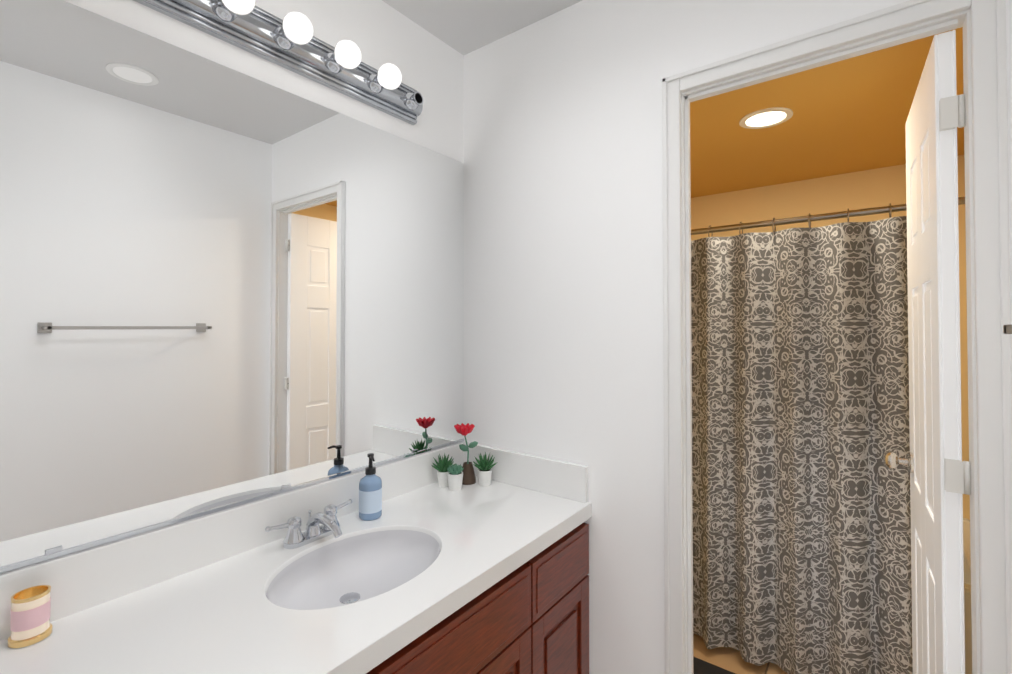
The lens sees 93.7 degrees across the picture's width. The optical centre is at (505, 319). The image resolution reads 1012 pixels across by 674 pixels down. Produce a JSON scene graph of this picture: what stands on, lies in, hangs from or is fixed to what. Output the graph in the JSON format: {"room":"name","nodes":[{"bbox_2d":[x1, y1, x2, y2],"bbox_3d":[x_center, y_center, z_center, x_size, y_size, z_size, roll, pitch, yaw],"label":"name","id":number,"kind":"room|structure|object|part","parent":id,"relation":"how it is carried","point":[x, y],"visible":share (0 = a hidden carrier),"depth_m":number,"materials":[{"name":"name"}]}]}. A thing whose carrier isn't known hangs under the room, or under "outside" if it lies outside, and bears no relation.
{"room":"bathroom","nodes":[
{"label":"bathroom","id":0,"kind":"room"},
{"bbox_2d":[0,0,463,566],"bbox_3d":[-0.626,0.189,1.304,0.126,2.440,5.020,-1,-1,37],"label":"mirror","id":1,"kind":"object","parent":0,"point":[220,284],"depth_m":1.11,"materials":[{"name":"white mirror"}]},
{"bbox_2d":[0,439,463,573],"bbox_3d":[-0.567,0.446,1.274,0.009,0.019,1.344,-1,-1,37],"label":"channel","id":2,"kind":"object","parent":1,"relation":"attached to","point":[53,553],"visible":1,"depth_m":1.06,"materials":[{"name":"silver metal"}]},
{"bbox_2d":[133,0,422,124],"bbox_3d":[-0.549,-0.731,1.212,0.159,0.116,0.953,-1,-1,37],"label":"sconce","id":3,"kind":"object","parent":1,"relation":"attached to","point":[290,42],"visible":1,"depth_m":1.25,"materials":[{"name":"silver metal"}]},
{"bbox_2d":[382,0,581,55],"bbox_3d":[-0.526,-1.075,0.122,1.895,0.050,3.225,-1,-1,37],"label":"ceiling","id":4,"kind":"structure","parent":0,"point":[463,27],"depth_m":1.61,"materials":[{"name":"white paint"}]},
{"bbox_2d":[463,0,1011,673],"bbox_3d":[0.495,0.190,1.352,1.615,2.440,0.050,-1,-1,37],"label":"wall","id":5,"kind":"structure","parent":0,"point":[563,232],"depth_m":1.49,"materials":[{"name":"white paint"}]},
{"bbox_2d":[662,0,1011,673],"bbox_3d":[0.736,0.360,1.155,0.681,2.093,0.079,-1,-1,37],"label":"door frame","id":6,"kind":"structure","parent":5,"relation":"attached to","point":[993,344],"depth_m":0.99,"materials":[{"name":"white wood"}]},
{"bbox_2d":[883,30,970,673],"bbox_3d":[1.115,0.386,1.243,0.175,2.020,0.571,-1,-1,35],"label":"door","id":7,"kind":"structure","parent":5,"relation":"in","point":[937,579],"depth_m":1.07,"materials":[{"name":"white wood"}]},
{"bbox_3d":[1.239,0.430,1.419,0.175,0.062,0.062,-1,-1,35],"label":"knob","id":8,"kind":"part","parent":7,"relation":"part of","materials":[{"name":"silver metal"}]},
{"bbox_3d":[0.962,0.369,1.010,0.040,1.698,0.012,-1,-1,35],"label":"door hinge","id":9,"kind":"part","parent":7,"relation":"part of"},
{"bbox_2d":[693,633,787,673],"bbox_3d":[1.021,1.445,2.044,1.995,0.050,1.820,-1,-1,37],"label":"floor","id":10,"kind":"structure","parent":0,"point":[729,659],"depth_m":1.98,"materials":[{"name":"beige tile"}]},
{"bbox_2d":[693,656,735,673],"bbox_3d":[0.616,1.410,1.787,0.700,0.012,0.520,-1,-1,37],"label":"bath mat","id":11,"kind":"object","parent":10,"relation":"on","point":[700,666],"depth_m":1.91,"materials":[{"name":"grey fabric"}]},
{"bbox_2d":[693,518,971,673],"bbox_3d":[1.265,1.175,2.351,1.605,0.500,0.837,-1,-1,37],"label":"bathtub","id":12,"kind":"object","parent":10,"relation":"on","point":[967,596],"visible":0.08,"depth_m":1.61,"materials":[{"name":"white ceramic"}]},
{"bbox_2d":[690,27,963,197],"bbox_3d":[1.028,-0.804,2.090,1.995,0.050,1.795,-1,-1,37],"label":"ceiling","id":13,"kind":"structure","parent":0,"point":[850,115],"depth_m":1.90,"materials":[{"name":"orange paint"}]},
{"bbox_2d":[739,107,792,128],"bbox_3d":[1.009,-0.779,1.844,0.184,0.007,0.184,-1,-1,37],"label":"light","id":14,"kind":"object","parent":13,"relation":"attached to","point":[766,118],"visible":1,"depth_m":1.83,"materials":[{"name":"white"}]},
{"bbox_2d":[691,155,969,519],"bbox_3d":[1.572,0.331,2.724,1.915,2.200,0.100,-1,-1,37],"label":"wall","id":15,"kind":"structure","parent":0,"point":[877,187],"depth_m":2.54,"materials":[{"name":"brown paint"}]},
{"bbox_3d":[-0.533,1.415,0.073,1.895,0.050,3.200,-1,-1,37],"label":"floor","id":16,"kind":"structure","parent":0,"visible":0},
{"bbox_3d":[-0.363,1.008,1.111,0.518,0.795,1.345,-1,-1,37],"label":"bathroom vanity","id":17,"kind":"object","parent":16,"relation":"on","visible":0},
{"bbox_2d":[0,442,591,673],"bbox_3d":[-0.353,0.562,1.111,0.543,0.217,1.345,-1,-1,37],"label":"countertop","id":18,"kind":"structure","parent":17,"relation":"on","point":[237,590],"depth_m":1.03,"materials":[{"name":"white stone"}]},
{"bbox_2d":[8,585,52,647],"bbox_3d":[-0.838,0.521,0.837,0.056,0.079,0.056,-1,-1,37],"label":"cup","id":19,"kind":"object","parent":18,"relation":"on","point":[30,624],"visible":1,"depth_m":0.82,"materials":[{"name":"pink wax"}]},
{"bbox_2d":[265,499,351,548],"bbox_3d":[-0.465,0.530,1.208,0.146,0.072,0.243,-1,-1,37],"label":"faucet","id":20,"kind":"object","parent":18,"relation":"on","point":[296,537],"visible":1,"depth_m":1.20,"materials":[{"name":"silver metal"}]},
{"bbox_2d":[359,453,381,520],"bbox_3d":[-0.391,0.479,1.372,0.068,0.181,0.065,-1,-1,37],"label":"soap bottle","id":21,"kind":"object","parent":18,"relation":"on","point":[370,495],"visible":1,"depth_m":1.35,"materials":[{"name":"blue plastic"}]},
{"bbox_2d":[431,454,455,487],"bbox_3d":[-0.214,0.519,1.637,0.086,0.108,0.087,-1,-1,37],"label":"plant","id":22,"kind":"object","parent":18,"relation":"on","point":[441,466],"visible":0.96,"depth_m":1.62,"materials":[{"name":"green plant"}]},
{"bbox_2d":[447,464,463,490],"bbox_3d":[-0.171,0.532,1.603,0.056,0.081,0.057,-1,-1,37],"label":"plant","id":23,"kind":"object","parent":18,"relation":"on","point":[455,475],"visible":1,"depth_m":1.59,"materials":[{"name":"green plant"}]},
{"bbox_2d":[454,423,477,484],"bbox_3d":[-0.143,0.472,1.668,0.077,0.203,0.078,-1,-1,37],"label":"flower plant","id":24,"kind":"object","parent":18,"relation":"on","point":[469,477],"visible":0.96,"depth_m":1.66,"materials":[{"name":"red plant"}]},
{"bbox_2d":[473,452,495,485],"bbox_3d":[-0.073,0.519,1.651,0.086,0.108,0.087,-1,-1,37],"label":"plant","id":25,"kind":"object","parent":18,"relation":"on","point":[484,466],"visible":0.98,"depth_m":1.64,"materials":[{"name":"green plant"}]},
{"bbox_2d":[366,523,588,673],"bbox_3d":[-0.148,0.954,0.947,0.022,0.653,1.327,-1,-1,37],"label":"cabinet","id":26,"kind":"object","parent":17,"relation":"attached to","point":[530,616],"depth_m":1.19,"materials":[{"name":"brown wood"}]},
{"bbox_3d":[0.511,0.310,1.372,1.615,2.200,0.004,-1,-1,37],"label":"wall","id":27,"kind":"structure","parent":0,"visible":0},
{"bbox_2d":[691,26,962,101],"bbox_3d":[0.765,0.360,1.193,0.681,2.093,0.018,-1,-1,37],"label":"door frame","id":28,"kind":"structure","parent":27,"relation":"attached to","point":[831,62],"depth_m":1.18,"materials":[{"name":"white wood"}]},
{"bbox_3d":[0.111,0.162,-0.395,0.120,2.440,3.200,-1,-1,37],"label":"wall","id":29,"kind":"structure","parent":0,"visible":0},
{"bbox_2d":[1003,324,1011,333],"bbox_3d":[0.595,0.010,0.432,0.100,0.044,0.624,-1,-1,37],"label":"towel rail","id":30,"kind":"object","parent":29,"relation":"attached to","point":[1007,328],"visible":1,"depth_m":0.68,"materials":[{"name":"silver metal"}]},
{"bbox_3d":[1.698,0.312,1.519,0.100,2.200,1.670,-1,-1,37],"label":"wall","id":31,"kind":"structure","parent":0,"visible":0},
{"bbox_2d":[691,197,964,673],"bbox_3d":[0.975,0.479,1.979,1.607,1.810,0.123,-1,-1,37],"label":"shower curtain","id":32,"kind":"object","parent":31,"relation":"attached to","point":[801,507],"visible":0.58,"depth_m":1.83,"materials":[{"name":"grey fabric"}]}
]}

